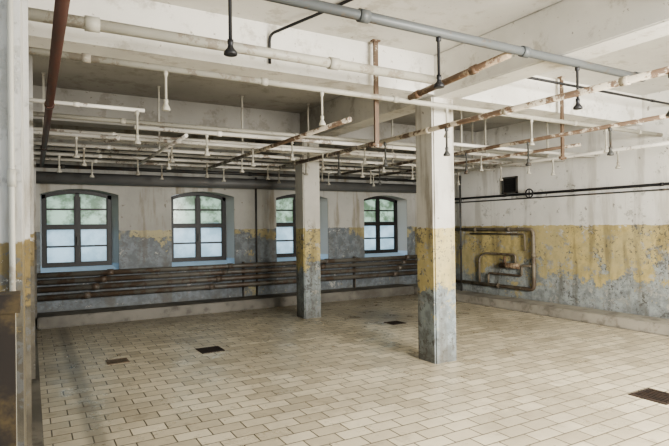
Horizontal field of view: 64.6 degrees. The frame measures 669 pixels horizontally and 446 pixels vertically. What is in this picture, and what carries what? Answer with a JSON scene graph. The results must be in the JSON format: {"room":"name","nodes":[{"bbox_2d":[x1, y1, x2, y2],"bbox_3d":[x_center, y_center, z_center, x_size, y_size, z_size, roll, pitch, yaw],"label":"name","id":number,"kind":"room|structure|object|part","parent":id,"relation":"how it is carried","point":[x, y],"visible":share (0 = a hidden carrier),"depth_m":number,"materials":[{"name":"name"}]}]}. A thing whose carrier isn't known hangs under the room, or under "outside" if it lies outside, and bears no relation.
{"room":"communal shower room","nodes":[
{"label":"communal shower room","id":0,"kind":"room"},
{"bbox_2d":[0,0,26,445],"bbox_3d":[-3.221,-0.106,5.128,0.430,3.550,8.500,-1,0,-30],"label":"wall","id":1,"kind":"structure","parent":0,"point":[17,4],"depth_m":1.54,"materials":[{"name":"paint"}]},
{"bbox_2d":[7,0,16,423],"bbox_3d":[-0.932,-0.155,1.528,0.022,3.550,0.022,-1,0,-30],"label":"riser pipe","id":2,"kind":"object","parent":1,"relation":"attached to","point":[11,171],"visible":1,"depth_m":1.52,"materials":[{"name":"white metal"}]},
{"bbox_2d":[22,0,31,445],"bbox_3d":[-1.394,-0.144,2.402,0.020,3.550,0.350,-1,0,-30],"label":"pilaster","id":3,"kind":"object","parent":1,"relation":"attached to","point":[24,2],"visible":1,"depth_m":2.25,"materials":[{"name":"paint"}]},
{"bbox_2d":[28,54,35,378],"bbox_3d":[-3.023,-0.108,5.271,0.055,3.550,0.350,-1,0,-30],"label":"pilaster","id":4,"kind":"object","parent":1,"relation":"attached to","point":[30,57],"visible":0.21,"depth_m":5.12,"materials":[{"name":"paint"}]},
{"bbox_2d":[33,123,36,328],"bbox_3d":[-4.993,-0.063,8.752,0.110,3.550,0.450,-1,0,-30],"label":"pilaster","id":5,"kind":"object","parent":1,"relation":"attached to","point":[34,139],"visible":0.07,"depth_m":8.57,"materials":[{"name":"paint"}]},
{"bbox_2d":[31,321,43,445],"bbox_3d":[-2.830,1.584,4.997,0.090,0.160,7.920,-1,0,-30],"label":"baseboard","id":6,"kind":"structure","parent":1,"relation":"attached to","point":[37,424],"depth_m":4.29,"materials":[{"name":"grey concrete"}]},
{"bbox_2d":[29,98,144,144],"bbox_3d":[-2.288,-0.938,4.926,1.000,0.357,0.067,-1,0,-30],"label":"pipe","id":7,"kind":"object","parent":1,"relation":"attached to","point":[74,104],"visible":0.94,"depth_m":4.97,"materials":[{"name":"metal"}]},
{"bbox_2d":[28,7,436,83],"bbox_3d":[-0.521,-1.370,4.274,3.420,0.104,0.104,-1,0,-30],"label":"supply pipe","id":8,"kind":"object","parent":1,"relation":"attached to","point":[88,23],"visible":0.88,"depth_m":4.01,"materials":[{"name":"white metal"}]},
{"bbox_2d":[408,52,511,99],"bbox_3d":[1.115,-1.350,4.950,0.080,0.137,1.323,-1,0,-30],"label":"pipe","id":9,"kind":"object","parent":8,"relation":"attached to","point":[476,68],"visible":0.95,"depth_m":4.78,"materials":[{"name":"metal"}]},
{"bbox_2d":[224,0,645,109],"bbox_3d":[0.770,-1.235,3.942,5.315,0.455,0.089,-1,0,-30],"label":"pipe","id":10,"kind":"object","parent":1,"relation":"attached to","point":[360,15],"visible":0.95,"depth_m":3.92,"materials":[{"name":"grey metal"}]},
{"bbox_2d":[40,0,69,166],"bbox_3d":[-2.748,-0.957,5.065,0.074,0.074,7.700,-1,0,-30],"label":"pipe","id":11,"kind":"object","parent":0,"point":[61,7],"visible":1,"depth_m":3.15,"materials":[{"name":"brown metal"}]},
{"bbox_2d":[35,123,415,313],"bbox_3d":[-1.901,-0.089,11.078,8.650,3.550,0.500,-1,0,-30],"label":"wall","id":12,"kind":"structure","parent":0,"point":[141,229],"depth_m":10.59,"materials":[{"name":"paint"}]},
{"bbox_2d":[41,190,111,267],"bbox_3d":[-4.636,0.092,9.552,1.136,1.375,0.115,-1,0,-30],"label":"window","id":13,"kind":"structure","parent":12,"relation":"in","point":[75,224],"depth_m":9.54,"materials":[{"name":"clear glass"}]},
{"bbox_2d":[171,192,225,261],"bbox_3d":[-2.740,0.074,10.643,1.136,1.375,0.115,-1,0,-30],"label":"window","id":14,"kind":"structure","parent":12,"relation":"in","point":[198,220],"depth_m":10.64,"materials":[{"name":"clear glass"}]},
{"bbox_2d":[37,284,413,329],"bbox_3d":[-1.593,1.584,10.611,7.610,0.190,0.580,-1,0,-30],"label":"baseboard","id":15,"kind":"structure","parent":12,"relation":"attached to","point":[47,320],"depth_m":9.80,"materials":[{"name":"grey concrete"}]},
{"bbox_2d":[242,261,246,296],"bbox_3d":[-1.820,1.138,10.706,0.024,0.710,0.200,-1,0,-30],"label":"bracket","id":16,"kind":"object","parent":12,"relation":"attached to","point":[243,288],"visible":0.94,"depth_m":10.72,"materials":[{"name":"grey metal"}]},
{"bbox_2d":[37,265,416,292],"bbox_3d":[-1.452,1.089,10.848,8.080,0.124,0.124,-1,0,-30],"label":"pipe","id":17,"kind":"object","parent":16,"relation":"attached to","point":[94,286],"visible":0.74,"depth_m":10.14,"materials":[{"name":"metal"}]},
{"bbox_2d":[37,260,416,284],"bbox_3d":[-1.454,0.964,10.849,8.080,0.114,0.114,-1,0,-30],"label":"pipe","id":18,"kind":"object","parent":16,"relation":"attached to","point":[402,262],"visible":0.89,"depth_m":10.16,"materials":[{"name":"brown metal"}]},
{"bbox_2d":[37,255,416,278],"bbox_3d":[-1.455,0.849,10.850,8.080,0.114,0.114,-1,0,-30],"label":"pipe","id":19,"kind":"object","parent":16,"relation":"attached to","point":[107,272],"visible":0.92,"depth_m":10.16,"materials":[{"name":"brown metal"}]},
{"bbox_2d":[38,270,416,301],"bbox_3d":[-1.450,1.229,10.848,8.080,0.124,0.124,-1,0,-30],"label":"pipe","id":20,"kind":"object","parent":16,"relation":"attached to","point":[85,295],"visible":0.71,"depth_m":10.14,"materials":[{"name":"brown metal"}]},
{"bbox_2d":[255,177,257,294],"bbox_3d":[-1.608,0.276,10.925,0.036,2.430,0.036,-1,0,-30],"label":"riser pipe","id":21,"kind":"object","parent":12,"relation":"attached to","point":[255,177],"visible":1,"depth_m":10.91,"materials":[{"name":"black metal"}]},
{"bbox_2d":[276,195,295,256],"bbox_3d":[-0.858,0.057,11.725,1.136,1.375,0.115,-1,0,-30],"label":"window","id":22,"kind":"structure","parent":12,"relation":"in","point":[285,205],"depth_m":11.63,"materials":[{"name":"clear glass"}]},
{"bbox_2d":[353,256,357,287],"bbox_3d":[0.478,1.116,12.027,0.024,0.710,0.200,-1,0,-30],"label":"bracket","id":23,"kind":"object","parent":12,"relation":"attached to","point":[354,280],"visible":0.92,"depth_m":12.04,"materials":[{"name":"grey metal"}]},
{"bbox_2d":[364,196,397,253],"bbox_3d":[1.057,0.039,12.826,1.136,1.375,0.115,-1,0,-30],"label":"window","id":24,"kind":"structure","parent":12,"relation":"in","point":[380,213],"depth_m":12.88,"materials":[{"name":"clear glass"}]},
{"bbox_2d":[33,0,668,131],"bbox_3d":[0.458,-2.029,4.788,11.600,0.200,13.800,-1,0,-30],"label":"ceiling","id":25,"kind":"structure","parent":0,"point":[478,18],"depth_m":6.17,"materials":[{"name":"white paint"}]},
{"bbox_2d":[41,72,44,122],"bbox_3d":[-3.618,-1.429,6.590,0.043,0.878,0.060,-1,0,-30],"label":"hanger","id":26,"kind":"object","parent":25,"relation":"hanging from","point":[42,73],"visible":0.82,"depth_m":6.58,"materials":[{"name":"white metal"}]},
{"bbox_2d":[157,86,160,149],"bbox_3d":[-2.413,-1.440,7.283,0.043,0.878,0.060,-1,0,-30],"label":"hanger","id":27,"kind":"object","parent":25,"relation":"hanging from","point":[158,87],"visible":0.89,"depth_m":7.27,"materials":[{"name":"white metal"}]},
{"bbox_2d":[134,134,187,167],"bbox_3d":[-2.532,-0.976,7.497,0.044,0.044,3.400,-1,0,-30],"label":"pipe","id":28,"kind":"object","parent":27,"relation":"hanging from","point":[184,136],"visible":1,"depth_m":6.96,"materials":[{"name":"metal"}]},
{"bbox_2d":[33,85,299,140],"bbox_3d":[-2.444,-1.648,8.265,4.070,0.450,0.330,-1,0,-30],"label":"beam","id":29,"kind":"structure","parent":25,"relation":"attached to","point":[181,112],"depth_m":8.00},
{"bbox_2d":[28,0,433,99],"bbox_3d":[-0.700,-1.687,5.231,4.070,0.450,0.330,-1,0,-30],"label":"beam","id":30,"kind":"structure","parent":25,"relation":"attached to","point":[145,13],"depth_m":4.88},
{"bbox_2d":[268,0,352,63],"bbox_3d":[0.581,-1.737,4.009,3.223,0.384,0.170,-1,0,44],"label":"conduit","id":31,"kind":"object","parent":30,"relation":"attached to","point":[345,1],"visible":0.63,"depth_m":4.89,"materials":[{"name":"black metal"}]},
{"bbox_2d":[240,96,243,154],"bbox_3d":[-1.373,-1.450,7.881,0.043,0.878,0.060,-1,0,-30],"label":"hanger","id":32,"kind":"object","parent":25,"relation":"hanging from","point":[242,149],"visible":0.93,"depth_m":7.87,"materials":[{"name":"white metal"}]},
{"bbox_2d":[204,117,351,170],"bbox_3d":[-1.093,-0.997,7.402,0.052,0.052,5.000,-1,0,-30],"label":"pipe","id":33,"kind":"object","parent":32,"relation":"hanging from","point":[348,119],"visible":0.91,"depth_m":6.40,"materials":[{"name":"metal"}]},
{"bbox_2d":[306,103,309,158],"bbox_3d":[-0.419,-1.459,8.429,0.043,0.878,0.060,-1,0,-30],"label":"hanger","id":34,"kind":"object","parent":25,"relation":"hanging from","point":[307,104],"visible":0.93,"depth_m":8.42,"materials":[{"name":"white metal"}]},
{"bbox_2d":[279,66,668,174],"bbox_3d":[0.984,-0.887,5.999,0.072,0.358,7.800,-1,0,-30],"label":"pipe","id":35,"kind":"object","parent":34,"relation":"hanging from","point":[626,80],"visible":0.99,"depth_m":4.91,"materials":[{"name":"metal"}]},
{"bbox_2d":[370,39,381,147],"bbox_3d":[0.438,-1.359,5.576,0.120,1.130,0.060,-1,0,-30],"label":"hanger","id":36,"kind":"object","parent":25,"relation":"hanging from","point":[376,144],"visible":0.97,"depth_m":5.56,"materials":[{"name":"paint"}]},
{"bbox_2d":[391,119,393,163],"bbox_3d":[1.011,-1.472,9.252,0.043,0.878,0.060,-1,0,-30],"label":"hanger","id":37,"kind":"object","parent":25,"relation":"hanging from","point":[391,119],"visible":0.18,"depth_m":9.24,"materials":[{"name":"white metal"}]},
{"bbox_2d":[323,122,475,154],"bbox_3d":[1.262,-1.683,10.396,3.820,0.450,0.330,-1,0,-30],"label":"beam","id":38,"kind":"structure","parent":25,"relation":"attached to","point":[384,128],"depth_m":10.15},
{"bbox_2d":[460,111,462,150],"bbox_3d":[1.858,-1.491,7.778,0.043,0.878,0.060,-1,0,-30],"label":"hanger","id":39,"kind":"object","parent":25,"relation":"hanging from","point":[461,148],"visible":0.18,"depth_m":7.77,"materials":[{"name":"white metal"}]},
{"bbox_2d":[335,114,668,184],"bbox_3d":[2.015,-0.888,7.514,0.072,0.344,8.000,-1,0,-30],"label":"pipe","id":40,"kind":"object","parent":39,"relation":"hanging from","point":[609,127],"visible":0.83,"depth_m":6.50,"materials":[{"name":"metal"}]},
{"bbox_2d":[470,123,473,167],"bbox_3d":[2.658,-1.488,10.199,0.043,0.878,0.060,-1,0,-30],"label":"hanger","id":41,"kind":"object","parent":25,"relation":"hanging from","point":[470,123],"visible":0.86,"depth_m":10.19,"materials":[{"name":"white metal"}]},
{"bbox_2d":[484,119,486,157],"bbox_3d":[2.439,-1.494,8.573,0.043,0.878,0.060,-1,0,-30],"label":"hanger","id":42,"kind":"object","parent":25,"relation":"hanging from","point":[485,151],"visible":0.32,"depth_m":8.57,"materials":[{"name":"white metal"}]},
{"bbox_2d":[372,143,580,177],"bbox_3d":[2.058,-1.024,9.243,0.044,0.044,4.950,-1,0,-30],"label":"pipe","id":43,"kind":"object","parent":42,"relation":"hanging from","point":[576,144],"visible":0.68,"depth_m":8.22,"materials":[{"name":"metal"}]},
{"bbox_2d":[453,75,641,127],"bbox_3d":[3.006,-1.722,7.362,3.820,0.450,0.330,-1,0,-30],"label":"beam","id":44,"kind":"structure","parent":25,"relation":"attached to","point":[599,108],"depth_m":7.25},
{"bbox_2d":[546,122,548,157],"bbox_3d":[3.505,-1.506,8.725,0.043,0.878,0.060,-1,0,-30],"label":"hanger","id":45,"kind":"object","parent":25,"relation":"hanging from","point":[547,140],"visible":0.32,"depth_m":8.72,"materials":[{"name":"white metal"}]},
{"bbox_2d":[557,76,566,159],"bbox_3d":[3.038,-1.394,7.071,0.120,1.110,0.060,-1,0,-30],"label":"hanger","id":46,"kind":"object","parent":25,"relation":"hanging from","point":[562,157],"visible":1,"depth_m":7.06,"materials":[{"name":"paint"}]},
{"bbox_3d":[1.811,-1.469,11.673,0.043,0.878,0.060,-1,0,-30],"label":"hanger","id":47,"kind":"object","parent":25,"relation":"hanging from","visible":0},
{"bbox_2d":[408,141,668,184],"bbox_3d":[3.537,-0.925,8.678,0.072,0.297,7.500,-1,0,-30],"label":"pipe","id":48,"kind":"object","parent":47,"relation":"hanging from","point":[616,150],"visible":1,"depth_m":8.37,"materials":[{"name":"metal"}]},
{"bbox_2d":[36,294,668,445],"bbox_3d":[0.505,1.695,4.767,11.600,0.150,13.800,-1,0,-30],"label":"floor","id":49,"kind":"structure","parent":0,"point":[344,376],"depth_m":5.43,"materials":[{"name":"tile"}]},
{"bbox_2d":[0,291,20,445],"bbox_3d":[-0.911,0.887,1.057,0.500,1.460,0.080,-1,0,-30],"label":"wooden panel","id":50,"kind":"object","parent":49,"relation":"on","point":[10,301],"visible":1,"depth_m":1.14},
{"bbox_3d":[-0.920,0.177,1.061,0.500,0.040,0.080,-1,0,-30],"label":"cap rail","id":51,"kind":"part","parent":50,"relation":"part of","materials":[{"name":"brown wood"}]},
{"bbox_2d":[105,358,129,364],"bbox_3d":[-2.614,1.665,6.378,0.240,0.008,0.240,-1,0,-30],"label":"floor drain","id":52,"kind":"object","parent":49,"relation":"on","point":[119,360],"visible":1,"depth_m":6.36,"materials":[{"name":"brown metal"}]},
{"bbox_2d":[196,346,224,353],"bbox_3d":[-1.624,1.655,6.924,0.300,0.008,0.300,-1,0,-30],"label":"floor drain","id":53,"kind":"object","parent":49,"relation":"on","point":[213,348],"visible":1,"depth_m":6.92,"materials":[{"name":"metal"}]},
{"bbox_2d":[295,142,320,318],"bbox_3d":[-0.471,0.123,9.377,0.330,3.070,0.330,-1,0,-30],"label":"column","id":54,"kind":"structure","parent":49,"relation":"on","point":[307,188],"depth_m":9.24,"materials":[{"name":"paint"}]},
{"bbox_2d":[384,321,404,324],"bbox_3d":[0.993,1.632,8.671,0.260,0.008,0.260,-1,0,-30],"label":"floor drain","id":55,"kind":"object","parent":49,"relation":"on","point":[388,322],"visible":1,"depth_m":8.67,"materials":[{"name":"metal"}]},
{"bbox_2d":[415,97,455,363],"bbox_3d":[1.204,0.085,6.303,0.330,3.070,0.330,-1,0,-30],"label":"column","id":56,"kind":"structure","parent":49,"relation":"on","point":[434,171],"depth_m":6.17,"materials":[{"name":"paint"}]},
{"bbox_2d":[255,0,668,154],"bbox_3d":[1.813,-1.704,5.275,0.330,0.480,13.300,-1,0,-30],"label":"beam","id":57,"kind":"structure","parent":56,"relation":"on","point":[583,30],"depth_m":4.93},
{"bbox_2d":[628,388,668,404],"bbox_3d":[2.958,1.586,4.853,0.340,0.008,0.340,-1,0,-30],"label":"floor drain","id":58,"kind":"object","parent":49,"relation":"on","point":[650,394],"visible":1,"depth_m":4.87,"materials":[{"name":"metal"}]},
{"bbox_2d":[414,90,668,318],"bbox_3d":[5.336,-0.200,7.569,0.400,3.550,13.800,-1,0,-30],"label":"wall","id":59,"kind":"structure","parent":0,"point":[610,252],"depth_m":9.13,"materials":[{"name":"paint"}]},
{"bbox_2d":[36,145,410,169],"bbox_3d":[-1.503,-1.300,10.919,8.100,0.099,0.099,-1,0,-30],"label":"pipe","id":60,"kind":"object","parent":59,"relation":"attached to","point":[36,145],"visible":0.24,"depth_m":10.12,"materials":[{"name":"white metal"}]},
{"bbox_2d":[33,156,415,185],"bbox_3d":[-1.152,-0.917,10.193,8.220,0.304,0.071,-1,0,-30],"label":"pipe","id":61,"kind":"object","parent":59,"relation":"attached to","point":[92,161],"visible":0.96,"depth_m":9.36,"materials":[{"name":"metal"}]},
{"bbox_2d":[33,146,415,168],"bbox_3d":[-0.955,-1.153,9.848,8.220,0.065,0.065,-1,0,-30],"label":"pipe","id":62,"kind":"object","parent":59,"relation":"attached to","point":[34,147],"visible":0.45,"depth_m":8.99,"materials":[{"name":"metal"}]},
{"bbox_2d":[36,164,415,181],"bbox_3d":[-1.500,-1.000,10.917,8.100,0.074,0.074,-1,0,-30],"label":"pipe","id":63,"kind":"object","parent":59,"relation":"attached to","point":[63,166],"visible":0.85,"depth_m":10.23,"materials":[{"name":"grey metal"}]},
{"bbox_2d":[36,155,415,173],"bbox_3d":[-1.501,-1.140,10.918,8.100,0.087,0.087,-1,0,-30],"label":"pipe","id":64,"kind":"object","parent":59,"relation":"attached to","point":[36,155],"visible":0.23,"depth_m":10.14,"materials":[{"name":"white metal"}]},
{"bbox_2d":[36,171,415,192],"bbox_3d":[-1.442,-0.792,10.809,8.110,0.199,0.199,-1,0,-30],"label":"duct pipe","id":65,"kind":"object","parent":59,"relation":"attached to","point":[41,177],"visible":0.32,"depth_m":10.05,"materials":[{"name":"grey metal"}]},
{"bbox_2d":[33,151,457,183],"bbox_3d":[-0.833,-0.924,9.638,8.220,0.304,0.071,-1,0,-30],"label":"pipe","id":66,"kind":"object","parent":59,"relation":"attached to","point":[59,154],"visible":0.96,"depth_m":8.69,"materials":[{"name":"metal"}]},
{"bbox_2d":[33,134,483,165],"bbox_3d":[-0.467,-1.184,8.998,8.220,0.065,0.065,-1,0,-30],"label":"pipe","id":67,"kind":"object","parent":59,"relation":"attached to","point":[34,135],"visible":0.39,"depth_m":8.08,"materials":[{"name":"metal"}]},
{"bbox_2d":[33,141,493,179],"bbox_3d":[-0.330,-0.935,8.763,8.220,0.304,0.071,-1,0,-30],"label":"pipe","id":68,"kind":"object","parent":59,"relation":"attached to","point":[83,146],"visible":0.91,"depth_m":7.81,"materials":[{"name":"metal"}]},
{"bbox_2d":[33,127,512,162],"bbox_3d":[-0.083,-1.153,8.330,8.220,0.065,0.065,-1,0,-30],"label":"pipe","id":69,"kind":"object","parent":59,"relation":"attached to","point":[34,128],"visible":0.41,"depth_m":7.45,"materials":[{"name":"metal"}]},
{"bbox_2d":[33,130,526,172],"bbox_3d":[0.094,-0.945,8.026,8.220,0.304,0.071,-1,0,-30],"label":"pipe","id":70,"kind":"object","parent":59,"relation":"attached to","point":[36,132],"visible":0.83,"depth_m":7.08,"materials":[{"name":"metal"}]},
{"bbox_2d":[33,111,546,156],"bbox_3d":[0.315,-1.191,7.637,8.220,0.065,0.065,-1,0,-30],"label":"pipe","id":71,"kind":"object","parent":59,"relation":"attached to","point":[37,114],"visible":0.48,"depth_m":6.62,"materials":[{"name":"white metal"}]},
{"bbox_2d":[28,47,662,152],"bbox_3d":[1.328,-1.130,5.877,8.220,0.378,0.070,-1,0,-30],"label":"pipe","id":72,"kind":"object","parent":59,"relation":"attached to","point":[83,57],"visible":0.9,"depth_m":4.88,"materials":[{"name":"white metal"}]},
{"bbox_2d":[134,125,564,173],"bbox_3d":[0.935,-0.958,7.587,7.200,0.304,0.071,-1,0,-30],"label":"pipe","id":73,"kind":"object","parent":59,"relation":"attached to","point":[140,127],"visible":0.77,"depth_m":6.70,"materials":[{"name":"metal"}]},
{"bbox_2d":[459,176,462,290],"bbox_3d":[2.745,0.220,11.519,0.064,2.500,0.064,-1,0,-30],"label":"riser pipe","id":74,"kind":"object","parent":59,"relation":"attached to","point":[460,200],"visible":0.99,"depth_m":11.50,"materials":[{"name":"black metal"}]},
{"bbox_2d":[455,227,535,290],"bbox_3d":[2.844,0.703,11.301,0.186,1.221,3.426,-1,0,-30],"label":"pipe","id":75,"kind":"object","parent":59,"relation":"attached to","point":[515,265],"depth_m":10.38,"materials":[{"name":"metal"}]},
{"bbox_2d":[501,176,517,193],"bbox_3d":[3.443,-0.740,10.410,0.040,0.330,0.380,-1,0,-30],"label":"air vent","id":76,"kind":"object","parent":59,"relation":"in","point":[509,185],"visible":0.97,"depth_m":10.40,"materials":[{"name":"black metal"}]},
{"bbox_2d":[503,178,515,192],"bbox_3d":[3.448,-0.740,10.412,0.026,0.270,0.320,-1,0,-30],"label":"vent grille","id":77,"kind":"object","parent":76,"relation":"attached to","point":[509,184],"depth_m":10.41,"materials":[{"name":"black metal"}]},
{"bbox_2d":[453,142,595,157],"bbox_3d":[2.728,-1.098,7.927,3.750,0.048,0.048,-1,0,-30],"label":"pipe","id":78,"kind":"object","parent":59,"relation":"attached to","point":[455,144],"visible":0.66,"depth_m":7.86,"materials":[{"name":"metal"}]},
{"bbox_2d":[405,284,668,335],"bbox_3d":[5.091,1.496,7.119,0.500,0.160,13.300,-1,0,-30],"label":"baseboard","id":79,"kind":"structure","parent":59,"relation":"attached to","point":[647,324],"depth_m":8.80,"materials":[{"name":"concrete"}]},
{"bbox_2d":[454,182,668,199],"bbox_3d":[4.350,-0.566,8.795,0.055,0.055,8.900,-1,0,-30],"label":"pipe","id":80,"kind":"object","parent":59,"relation":"attached to","point":[660,183],"visible":0.73,"depth_m":9.10,"materials":[{"name":"black metal"}]},
{"bbox_2d":[525,188,533,197],"bbox_3d":[3.678,-0.551,9.862,0.183,0.186,0.186,-1,0,-30],"label":"valve","id":81,"kind":"object","parent":80,"relation":"attached to","point":[529,189],"visible":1,"depth_m":9.81,"materials":[{"name":"black metal"}]},
{"bbox_2d":[454,188,668,202],"bbox_3d":[4.369,-0.486,8.805,0.030,0.030,8.900,-1,0,-30],"label":"pipe","id":82,"kind":"object","parent":59,"relation":"attached to","point":[668,188],"visible":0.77,"depth_m":9.16,"materials":[{"name":"black metal"}]},
{"bbox_2d":[526,77,668,104],"bbox_3d":[3.338,-1.704,6.786,3.820,0.040,0.040,-1,0,-30],"label":"conduit","id":83,"kind":"object","parent":59,"relation":"attached to","point":[532,78],"visible":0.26,"depth_m":6.87,"materials":[{"name":"white metal"}]}
]}

